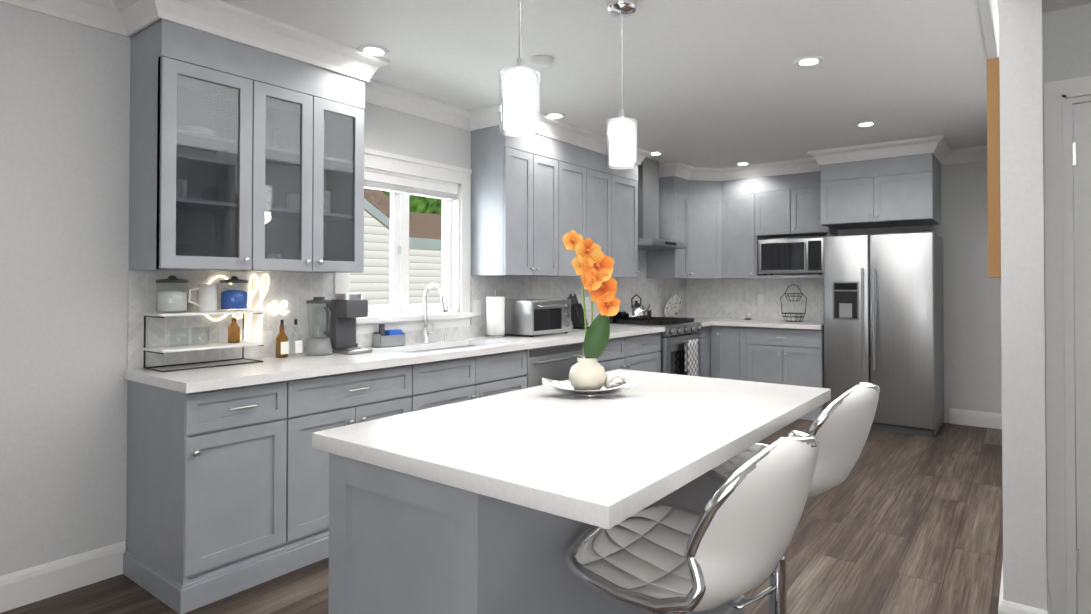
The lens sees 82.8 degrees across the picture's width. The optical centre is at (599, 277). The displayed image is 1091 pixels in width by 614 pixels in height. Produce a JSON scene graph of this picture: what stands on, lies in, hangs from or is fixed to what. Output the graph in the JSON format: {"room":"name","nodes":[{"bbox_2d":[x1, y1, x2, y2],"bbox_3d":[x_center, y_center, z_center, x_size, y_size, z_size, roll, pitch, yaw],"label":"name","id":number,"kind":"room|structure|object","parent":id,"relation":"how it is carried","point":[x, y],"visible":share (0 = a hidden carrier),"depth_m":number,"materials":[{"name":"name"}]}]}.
{"room":"kitchen","nodes":[
{"label":"kitchen","id":0,"kind":"room"},
{"bbox_2d":[0,2,470,575],"bbox_3d":[-1.501,0.068,3.888,0.160,2.560,8.920,0,-1,35],"label":"wall","id":1,"kind":"structure","parent":0,"point":[64,176],"depth_m":2.63,"materials":[{"name":"paint"}]},
{"bbox_2d":[0,541,125,612],"bbox_3d":[-3.064,1.251,1.476,0.016,0.140,3.196,0,-1,35],"label":"baseboard","id":2,"kind":"structure","parent":1,"relation":"attached to","point":[37,583],"depth_m":2.60,"materials":[{"name":"white paint"}]},
{"bbox_2d":[0,0,147,36],"bbox_3d":[-3.022,-1.177,1.473,0.120,0.125,3.197,0,-1,35],"label":"crown molding","id":3,"kind":"structure","parent":1,"relation":"attached to","point":[128,18],"depth_m":2.68,"materials":[{"name":"white paint"}]},
{"bbox_2d":[334,148,473,333],"bbox_3d":[-1.313,-0.222,4.114,0.215,1.145,1.080,0,-1,35],"label":"window","id":4,"kind":"structure","parent":1,"relation":"in","point":[400,312],"depth_m":4.17,"materials":[{"name":"white paint"}]},
{"bbox_2d":[364,171,456,200],"bbox_3d":[-1.301,-0.359,4.107,0.065,0.599,0.856,0,-1,35],"label":"window blind","id":5,"kind":"object","parent":4,"relation":"attached to","point":[383,182],"visible":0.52,"depth_m":4.10,"materials":[{"name":"white paint"}]},
{"bbox_2d":[127,250,686,369],"bbox_3d":[-0.563,-0.096,5.089,0.010,1.085,5.560,0,-1,35],"label":"tile backsplash","id":6,"kind":"structure","parent":1,"relation":"attached to","point":[293,288],"depth_m":3.38,"materials":[{"name":"tile"}]},
{"bbox_2d":[206,274,288,341],"bbox_3d":[-1.843,0.166,3.221,0.008,0.370,0.436,0,-1,35],"label":"coffee sign","id":7,"kind":"object","parent":6,"relation":"attached to","point":[249,304],"visible":0.71,"depth_m":3.25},
{"bbox_2d":[260,330,273,351],"bbox_3d":[-1.790,0.341,3.307,0.006,0.114,0.070,0,-1,35],"label":"wall outlet plate","id":8,"kind":"object","parent":6,"relation":"attached to","point":[266,339],"depth_m":3.31,"materials":[{"name":"white paint"}]},
{"bbox_2d":[474,300,480,315],"bbox_3d":[-0.910,0.226,4.572,0.006,0.114,0.070,0,-1,35],"label":"wall outlet plate","id":9,"kind":"object","parent":6,"relation":"attached to","point":[477,303],"depth_m":4.57,"materials":[{"name":"white paint"}]},
{"bbox_2d":[585,297,589,308],"bbox_3d":[-0.116,0.239,5.713,0.006,0.114,0.070,0,-1,35],"label":"wall outlet plate","id":10,"kind":"object","parent":6,"relation":"attached to","point":[587,299],"depth_m":5.71,"materials":[{"name":"white paint"}]},
{"bbox_2d":[365,86,483,130],"bbox_3d":[-1.226,-1.148,4.052,0.120,0.125,1.114,0,-1,35],"label":"crown molding","id":11,"kind":"structure","parent":1,"relation":"attached to","point":[399,99],"depth_m":4.16,"materials":[{"name":"white paint"}]},
{"bbox_2d":[129,19,728,278],"bbox_3d":[-0.308,-0.548,4.917,0.627,1.075,5.556,0,-1,35],"label":"upper cabinet","id":12,"kind":"object","parent":1,"relation":"attached to","point":[535,199],"visible":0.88,"depth_m":3.19,"materials":[{"name":"grey wood"}]},
{"bbox_2d":[176,179,186,197],"bbox_3d":[-1.934,-0.398,2.823,0.092,0.095,0.080,0,-1,-1],"label":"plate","id":13,"kind":"object","parent":12,"relation":"in","point":[185,184],"depth_m":2.80,"materials":[{"name":"white ceramic"}]},
{"bbox_2d":[176,244,191,255],"bbox_3d":[-1.916,-0.103,2.831,0.088,0.100,0.076,0,-1,-1],"label":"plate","id":14,"kind":"object","parent":12,"relation":"in","point":[182,244],"depth_m":2.81,"materials":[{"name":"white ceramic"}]},
{"bbox_2d":[177,125,215,135],"bbox_3d":[-1.893,-0.670,2.878,0.167,0.040,0.167,0,-1,23],"label":"plate","id":15,"kind":"object","parent":12,"relation":"in","point":[193,129],"depth_m":2.82,"materials":[{"name":"white ceramic"}]},
{"bbox_2d":[201,186,218,200],"bbox_3d":[-1.856,-0.390,2.938,0.084,0.080,0.072,0,-1,-1],"label":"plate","id":16,"kind":"object","parent":12,"relation":"in","point":[208,186],"depth_m":2.91,"materials":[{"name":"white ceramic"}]},
{"bbox_2d":[265,185,273,206],"bbox_3d":[-1.704,-0.408,3.137,0.101,0.120,0.092,0,-1,-4],"label":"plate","id":17,"kind":"object","parent":12,"relation":"in","point":[266,194],"depth_m":3.11,"materials":[{"name":"white ceramic"}]},
{"bbox_2d":[265,254,280,258],"bbox_3d":[-1.670,-0.084,3.148,0.092,0.070,0.080,0,-1,-1],"label":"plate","id":18,"kind":"object","parent":12,"relation":"in","point":[272,257],"depth_m":3.11,"materials":[{"name":"white ceramic"}]},
{"bbox_2d":[286,194,299,209],"bbox_3d":[-1.608,-0.391,3.241,0.088,0.090,0.076,0,-1,-1],"label":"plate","id":19,"kind":"object","parent":12,"relation":"in","point":[295,195],"depth_m":3.21,"materials":[{"name":"white ceramic"}]},
{"bbox_2d":[323,191,330,212],"bbox_3d":[-1.527,-0.410,3.392,0.101,0.130,0.092,0,-1,-4],"label":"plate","id":20,"kind":"object","parent":12,"relation":"in","point":[326,193],"depth_m":3.36,"materials":[{"name":"white ceramic"}]},
{"bbox_2d":[638,157,686,249],"bbox_3d":[0.489,-0.739,6.174,0.501,0.889,0.720,0,-1,35],"label":"range hood","id":21,"kind":"object","parent":1,"relation":"attached to","point":[648,204],"visible":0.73,"depth_m":6.10,"materials":[{"name":"silver metal"}]},
{"bbox_2d":[0,419,1076,613],"bbox_3d":[0.628,1.361,2.416,5.400,0.060,8.960,0,-1,35],"label":"floor","id":22,"kind":"structure","parent":0,"point":[896,523],"depth_m":3.00,"materials":[{"name":"brown wood"}]},
{"bbox_2d":[123,378,306,613],"bbox_3d":[-1.770,0.900,2.822,0.603,0.873,0.474,0,-1,35],"label":"base cabinet","id":23,"kind":"object","parent":22,"relation":"on","point":[227,494],"depth_m":2.63,"materials":[{"name":"grey wood"}]},
{"bbox_2d":[303,362,426,566],"bbox_3d":[-1.471,0.905,3.251,0.603,0.873,0.808,0,-1,35],"label":"base cabinet","id":24,"kind":"object","parent":22,"relation":"on","point":[342,399],"depth_m":3.00,"materials":[{"name":"grey wood"}]},
{"bbox_2d":[408,345,526,409],"bbox_3d":[-1.022,0.912,3.896,0.603,0.873,0.999,0,-1,35],"label":"base cabinet","id":25,"kind":"object","parent":22,"relation":"on","point":[450,381],"depth_m":3.76,"materials":[{"name":"grey wood"}]},
{"bbox_2d":[328,453,744,613],"bbox_3d":[-0.068,0.882,1.958,0.557,0.888,1.391,0,-1,35],"label":"kitchen island","id":26,"kind":"object","parent":22,"relation":"on","point":[401,543],"visible":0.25,"depth_m":1.40,"materials":[{"name":"grey wood"}]},
{"bbox_2d":[312,369,830,528],"bbox_3d":[0.050,0.415,1.881,0.905,0.040,1.425,0,-1,35],"label":"island countertop","id":27,"kind":"structure","parent":26,"relation":"on","point":[608,461],"depth_m":1.50,"materials":[{"name":"white stone"}]},
{"bbox_2d":[542,230,637,396],"bbox_3d":[-0.037,0.119,2.071,0.271,0.555,0.198,0,-1,35],"label":"potted orchid","id":28,"kind":"object","parent":27,"relation":"on","point":[592,263],"visible":1,"depth_m":2.06,"materials":[{"name":"orange plant"}]},
{"bbox_2d":[525,342,581,387],"bbox_3d":[-0.542,0.919,4.542,0.652,0.872,0.604,0,-1,35],"label":"dishwasher","id":29,"kind":"object","parent":22,"relation":"on","point":[556,363],"visible":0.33,"depth_m":4.33,"materials":[{"name":"silver metal"}]},
{"bbox_2d":[581,332,660,372],"bbox_3d":[-0.040,0.928,5.307,0.603,0.873,1.220,0,-1,35],"label":"base cabinet","id":30,"kind":"object","parent":22,"relation":"on","point":[641,352],"depth_m":5.26,"materials":[{"name":"grey wood"}]},
{"bbox_2d":[125,325,664,392],"bbox_3d":[-0.780,0.456,4.201,0.638,0.040,3.887,0,-1,35],"label":"countertop","id":31,"kind":"structure","parent":30,"relation":"on","point":[270,369],"depth_m":3.13,"materials":[{"name":"white stone"}]},
{"bbox_2d":[143,275,263,371],"bbox_3d":[-1.889,0.206,2.950,0.214,0.429,0.440,0,-1,35],"label":"rack","id":32,"kind":"object","parent":31,"relation":"on","point":[176,300],"visible":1,"depth_m":2.92,"materials":[{"name":"white paint"}]},
{"bbox_2d":[276,320,292,357],"bbox_3d":[-1.688,0.324,3.266,0.062,0.200,0.058,0,-1,35],"label":"syrup bottle","id":33,"kind":"object","parent":31,"relation":"on","point":[282,346],"depth_m":3.25,"materials":[{"name":"orange glass"}]},
{"bbox_2d":[293,319,301,356],"bbox_3d":[-1.644,0.325,3.328,0.062,0.200,0.058,0,-1,35],"label":"syrup bottle","id":34,"kind":"object","parent":31,"relation":"on","point":[298,344],"depth_m":3.31,"materials":[{"name":"orange"}]},
{"bbox_2d":[305,297,332,355],"bbox_3d":[-1.540,0.267,3.395,0.177,0.318,0.138,0,-1,35],"label":"blender","id":35,"kind":"object","parent":31,"relation":"on","point":[320,346],"visible":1,"depth_m":3.36,"materials":[{"name":"glass"}]},
{"bbox_2d":[326,293,371,354],"bbox_3d":[-1.439,0.260,3.520,0.240,0.335,0.150,0,-1,35],"label":"coffee maker","id":36,"kind":"object","parent":31,"relation":"on","point":[347,309],"visible":0.85,"depth_m":3.49,"materials":[{"name":"silver metal"}]},
{"bbox_2d":[373,324,404,347],"bbox_3d":[-1.327,0.361,3.873,0.080,0.140,0.180,0,-1,35],"label":"sink caddy","id":37,"kind":"object","parent":31,"relation":"on","point":[382,337],"visible":0.98,"depth_m":3.83,"materials":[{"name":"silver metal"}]},
{"bbox_2d":[421,283,447,342],"bbox_3d":[-1.077,0.235,4.061,0.239,0.397,0.084,0,-1,35],"label":"faucet","id":38,"kind":"object","parent":31,"relation":"on","point":[426,333],"visible":1,"depth_m":4.08,"materials":[{"name":"silver metal"}]},
{"bbox_2d":[444,329,448,340],"bbox_3d":[-1.056,0.394,4.232,0.047,0.082,0.024,0,-1,35],"label":"soap pump","id":39,"kind":"object","parent":31,"relation":"on","point":[445,336],"visible":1,"depth_m":4.23,"materials":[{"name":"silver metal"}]},
{"bbox_2d":[485,290,505,337],"bbox_3d":[-0.767,0.266,4.521,0.150,0.346,0.150,0,-1,35],"label":"paper towel","id":40,"kind":"object","parent":31,"relation":"on","point":[495,316],"visible":1,"depth_m":4.46,"materials":[{"name":"white paper"}]},
{"bbox_2d":[505,299,570,336],"bbox_3d":[-0.484,0.306,4.768,0.382,0.270,0.470,0,-1,35],"label":"toaster oven","id":41,"kind":"object","parent":31,"relation":"on","point":[531,317],"visible":0.85,"depth_m":4.60,"materials":[{"name":"silver metal"}]},
{"bbox_2d":[567,294,588,328],"bbox_3d":[-0.189,0.296,5.397,0.213,0.307,0.100,0,-1,35],"label":"knife block","id":42,"kind":"object","parent":31,"relation":"on","point":[577,315],"visible":0.94,"depth_m":5.37,"materials":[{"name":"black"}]},
{"bbox_2d":[609,309,705,376],"bbox_3d":[0.587,0.852,6.072,0.702,1.040,0.738,0,-1,35],"label":"range","id":43,"kind":"object","parent":22,"relation":"on","point":[681,339],"visible":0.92,"depth_m":5.86,"materials":[{"name":"silver metal"}]},
{"bbox_2d":[625,294,650,319],"bbox_3d":[0.378,0.285,6.014,0.269,0.247,0.216,0,-1,35],"label":"kettle","id":44,"kind":"object","parent":43,"relation":"on","point":[636,310],"visible":1,"depth_m":5.95,"materials":[{"name":"silver metal"}]},
{"bbox_2d":[565,429,818,613],"bbox_3d":[0.220,0.821,1.378,0.530,0.998,0.482,0,-1,35],"label":"bar stool","id":45,"kind":"object","parent":22,"relation":"on","point":[732,541],"visible":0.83,"depth_m":1.20,"materials":[{"name":"white leather"}]},
{"bbox_2d":[698,326,710,377],"bbox_3d":[0.996,0.945,6.812,0.583,0.873,0.927,0,-1,35],"label":"base cabinet","id":46,"kind":"object","parent":22,"relation":"on","point":[706,332],"depth_m":6.48,"materials":[{"name":"grey wood"}]},
{"bbox_2d":[680,317,823,329],"bbox_3d":[1.559,0.483,6.588,1.748,0.040,0.640,0,-1,35],"label":"countertop","id":47,"kind":"structure","parent":46,"relation":"on","point":[818,325],"depth_m":6.28,"materials":[{"name":"white stone"}]},
{"bbox_2d":[664,294,682,317],"bbox_3d":[0.827,0.327,6.919,0.092,0.278,0.400,0,-1,35],"label":"decorative plate","id":48,"kind":"object","parent":47,"relation":"on","point":[673,306],"visible":0.85,"depth_m":6.93,"materials":[{"name":"white ceramic"}]},
{"bbox_2d":[744,312,750,319],"bbox_3d":[1.613,0.418,6.712,0.080,0.091,0.078,0,-1,35],"label":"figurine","id":49,"kind":"object","parent":47,"relation":"on","point":[747,315],"visible":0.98,"depth_m":6.69,"materials":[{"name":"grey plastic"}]},
{"bbox_2d":[780,284,806,321],"bbox_3d":[2.018,0.263,6.420,0.277,0.393,0.208,0,-1,35],"label":"wire basket stand","id":50,"kind":"object","parent":47,"relation":"on","point":[796,300],"visible":1,"depth_m":6.38,"materials":[{"name":"black metal"}]},
{"bbox_2d":[711,325,823,420],"bbox_3d":[1.805,0.940,6.427,1.155,0.873,0.636,0,-1,35],"label":"base cabinet","id":51,"kind":"object","parent":22,"relation":"on","point":[788,356],"visible":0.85,"depth_m":6.16,"materials":[{"name":"grey wood"}]},
{"bbox_2d":[705,382,879,613],"bbox_3d":[0.633,0.828,2.016,0.530,0.998,0.482,0,-1,35],"label":"bar stool","id":52,"kind":"object","parent":22,"relation":"on","point":[840,427],"visible":0.52,"depth_m":1.83,"materials":[{"name":"white leather"}]},
{"bbox_2d":[823,230,943,436],"bbox_3d":[2.641,0.485,5.742,0.915,1.767,0.757,0,-1,35],"label":"fridge","id":53,"kind":"object","parent":22,"relation":"on","point":[883,316],"visible":0.85,"depth_m":5.44,"materials":[{"name":"silver metal"}]},
{"bbox_2d":[219,0,1090,167],"bbox_3d":[0.633,-1.199,2.417,5.360,0.260,8.920,0,-1,35],"label":"ceiling","id":54,"kind":"structure","parent":0,"point":[717,83],"depth_m":3.48,"materials":[{"name":"white paint"}]},
{"bbox_2d":[124,0,395,91],"bbox_3d":[-1.559,-1.160,3.004,0.112,0.125,1.166,0,-1,35],"label":"crown molding","id":55,"kind":"structure","parent":54,"relation":"attached to","point":[215,17],"depth_m":2.92,"materials":[{"name":"white paint"}]},
{"bbox_2d":[358,45,388,56],"bbox_3d":[-1.214,-1.214,3.300,0.160,0.008,0.160,0,-1,35],"label":"recessed light","id":56,"kind":"object","parent":54,"relation":"in","point":[375,51],"visible":0.98,"depth_m":3.28,"materials":[{"name":"white paint"}]},
{"bbox_2d":[499,0,539,136],"bbox_3d":[-0.273,-0.862,2.093,0.138,0.738,0.138,0,-1,35],"label":"pendant light","id":57,"kind":"object","parent":54,"relation":"hanging from","point":[520,100],"visible":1,"depth_m":2.04,"materials":[{"name":"white glass"}]},
{"bbox_2d":[530,55,552,67],"bbox_3d":[-0.326,-1.202,3.438,0.130,0.032,0.130,0,-1,35],"label":"smoke detector","id":58,"kind":"object","parent":54,"relation":"attached to","point":[542,61],"visible":1,"depth_m":3.40,"materials":[{"name":"white paint"}]},
{"bbox_2d":[544,112,565,118],"bbox_3d":[-0.334,-1.199,4.564,0.160,0.008,0.160,0,-1,35],"label":"recessed light","id":59,"kind":"object","parent":54,"relation":"in","point":[555,115],"visible":0.96,"depth_m":4.54,"materials":[{"name":"white paint"}]},
{"bbox_2d":[488,102,651,164],"bbox_3d":[-0.124,-1.136,5.064,0.112,0.125,1.988,0,-1,35],"label":"crown molding","id":60,"kind":"structure","parent":54,"relation":"attached to","point":[556,129],"depth_m":4.87,"materials":[{"name":"white paint"}]},
{"bbox_2d":[606,0,636,169],"bbox_3d":[0.095,-0.857,2.726,0.138,0.734,0.138,0,-1,35],"label":"pendant light","id":61,"kind":"object","parent":54,"relation":"hanging from","point":[621,142],"visible":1,"depth_m":2.69,"materials":[{"name":"white glass"}]},
{"bbox_2d":[650,151,663,155],"bbox_3d":[0.528,-1.185,5.889,0.160,0.008,0.160,0,-1,35],"label":"recessed light","id":62,"kind":"object","parent":54,"relation":"in","point":[655,153],"visible":0.88,"depth_m":5.86,"materials":[{"name":"white paint"}]},
{"bbox_2d":[664,162,703,180],"bbox_3d":[0.921,-1.120,6.558,0.120,0.125,0.573,0,-1,35],"label":"crown molding","id":63,"kind":"structure","parent":54,"relation":"attached to","point":[678,169],"depth_m":6.48,"materials":[{"name":"white paint"}]},
{"bbox_2d":[735,162,750,165],"bbox_3d":[1.481,-1.179,6.383,0.160,0.008,0.160,0,-1,35],"label":"recessed light","id":64,"kind":"object","parent":54,"relation":"in","point":[743,163],"visible":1,"depth_m":6.36,"materials":[{"name":"white paint"}]},
{"bbox_2d":[794,56,823,66],"bbox_3d":[1.172,-1.212,3.455,0.160,0.008,0.160,0,-1,35],"label":"recessed light","id":65,"kind":"object","parent":54,"relation":"in","point":[807,61],"visible":1,"depth_m":3.44,"materials":[{"name":"white paint"}]},
{"bbox_2d":[855,121,876,126],"bbox_3d":[2.079,-1.197,4.810,0.160,0.008,0.160,0,-1,35],"label":"recessed light","id":66,"kind":"object","parent":54,"relation":"in","point":[866,124],"visible":0.98,"depth_m":4.80,"materials":[{"name":"white paint"}]},
{"bbox_2d":[804,135,947,167],"bbox_3d":[2.449,-1.131,5.531,1.128,0.125,0.092,0,-1,35],"label":"crown molding","id":67,"kind":"structure","parent":54,"relation":"attached to","point":[935,145],"depth_m":5.51,"materials":[{"name":"white paint"}]},
{"bbox_2d":[768,161,1001,422],"bbox_3d":[2.470,0.097,6.460,3.420,2.560,0.160,0,-1,35],"label":"wall","id":68,"kind":"structure","parent":0,"point":[972,337],"depth_m":5.71,"materials":[{"name":"paint"}]},
{"bbox_2d":[687,274,823,321],"bbox_3d":[1.752,0.199,6.854,1.730,0.535,0.011,0,-1,35],"label":"tile backsplash","id":69,"kind":"structure","parent":68,"relation":"attached to","point":[722,298],"depth_m":6.85,"materials":[{"name":"tile"}]},
{"bbox_2d":[758,295,763,304],"bbox_3d":[1.781,0.246,6.825,0.070,0.110,0.005,0,-1,35],"label":"wall outlet plate","id":70,"kind":"object","parent":69,"relation":"attached to","point":[760,297],"depth_m":6.82,"materials":[{"name":"white paint"}]},
{"bbox_2d":[722,153,940,278],"bbox_3d":[2.185,-0.534,6.148,2.083,1.075,0.686,0,-1,35],"label":"upper cabinet","id":71,"kind":"object","parent":68,"relation":"attached to","point":[833,199],"visible":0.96,"depth_m":5.92,"materials":[{"name":"grey wood"}]},
{"bbox_2d":[758,237,823,274],"bbox_3d":[2.025,-0.210,6.410,0.670,0.368,0.378,0,-1,35],"label":"microwave","id":72,"kind":"object","parent":71,"relation":"attached to","point":[793,256],"visible":0.77,"depth_m":6.27,"materials":[{"name":"silver metal"}]},
{"bbox_2d":[935,144,951,164],"bbox_3d":[3.090,-1.131,5.543,0.090,0.125,0.660,0,-1,35],"label":"crown molding","id":73,"kind":"structure","parent":68,"relation":"attached to","point":[945,158],"depth_m":5.73,"materials":[{"name":"white paint"}]},
{"bbox_2d":[952,145,986,163],"bbox_3d":[3.458,-1.130,5.634,0.360,0.125,0.090,0,-1,35],"label":"crown molding","id":74,"kind":"structure","parent":68,"relation":"attached to","point":[977,153],"depth_m":5.67,"materials":[{"name":"white paint"}]},
{"bbox_2d":[950,408,1001,428],"bbox_3d":[3.491,1.297,5.629,0.510,0.140,0.016,0,-1,35],"label":"baseboard","id":75,"kind":"structure","parent":68,"relation":"attached to","point":[957,416],"depth_m":5.65,"materials":[{"name":"white paint"}]},
{"bbox_2d":[978,0,998,58],"bbox_3d":[1.182,-1.172,1.937,0.090,0.125,8.760,0,-1,35],"label":"crown molding","id":76,"kind":"structure","parent":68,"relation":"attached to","point":[989,9],"depth_m":2.86,"materials":[{"name":"white paint"}]},
{"bbox_2d":[998,563,1011,613],"bbox_3d":[2.593,1.278,3.872,0.016,0.140,3.926,0,-1,35],"label":"baseboard","id":77,"kind":"structure","parent":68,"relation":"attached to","point":[1004,607],"depth_m":2.26,"materials":[{"name":"white paint"}]},
{"bbox_2d":[999,0,1046,610],"bbox_3d":[2.658,0.068,3.850,0.130,2.560,3.910,0,-1,35],"label":"wall column","id":78,"kind":"structure","parent":0,"point":[1022,317],"depth_m":2.25,"materials":[{"name":"paint"}]},
{"bbox_2d":[987,57,1000,277],"bbox_3d":[1.496,-0.409,2.337,0.039,0.820,0.090,0,-1,35],"label":"wood trim strip","id":79,"kind":"object","parent":78,"relation":"attached to","point":[993,169],"visible":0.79,"depth_m":2.30,"materials":[{"name":"brown wood"}]},
{"bbox_2d":[1042,3,1090,566],"bbox_3d":[2.547,0.127,2.019,1.780,2.400,0.120,0,-1,35],"label":"wall","id":80,"kind":"structure","parent":0,"point":[1066,43],"depth_m":2.45,"materials":[{"name":"paint"}]},
{"bbox_2d":[1040,579,1051,613],"bbox_3d":[1.690,1.260,2.319,0.016,0.140,0.346,0,-1,35],"label":"baseboard","id":81,"kind":"structure","parent":80,"relation":"attached to","point":[1049,610],"depth_m":2.27,"materials":[{"name":"white paint"}]},
{"bbox_2d":[1043,76,1090,613],"bbox_3d":[2.208,0.273,2.239,0.954,2.112,0.144,0,-1,35],"label":"door frame","id":82,"kind":"structure","parent":80,"relation":"attached to","point":[1061,98],"depth_m":2.43,"materials":[{"name":"white paint"}]},
{"bbox_2d":[1072,102,1090,613],"bbox_3d":[2.182,0.317,2.206,0.769,2.009,0.088,0,-1,35],"label":"door leaf","id":83,"kind":"structure","parent":80,"relation":"in","point":[1081,112],"depth_m":2.41,"materials":[{"name":"grey wood"}]},
{"label":"outside","id":84,"kind":"structure","parent":0,"visible":0},
{"bbox_3d":[-5.416,1.768,12.371,15.700,0.050,32.000,0,-1,35],"label":"ground","id":85,"kind":"structure","parent":84,"visible":0},
{"bbox_2d":[350,188,441,304],"bbox_3d":[-3.601,-0.638,10.525,3.420,4.720,19.000,0,-1,35],"label":"house","id":86,"kind":"structure","parent":85,"relation":"on","point":[378,220],"depth_m":8.53,"materials":[{"name":"white paint"}]},
{"bbox_2d":[381,190,441,214],"bbox_3d":[-3.647,-3.368,15.888,13.650,10.300,18.300,0,-1,35],"label":"trees","id":87,"kind":"object","parent":85,"relation":"on","point":[436,204],"depth_m":12.96,"materials":[{"name":"green plant"}]}
]}

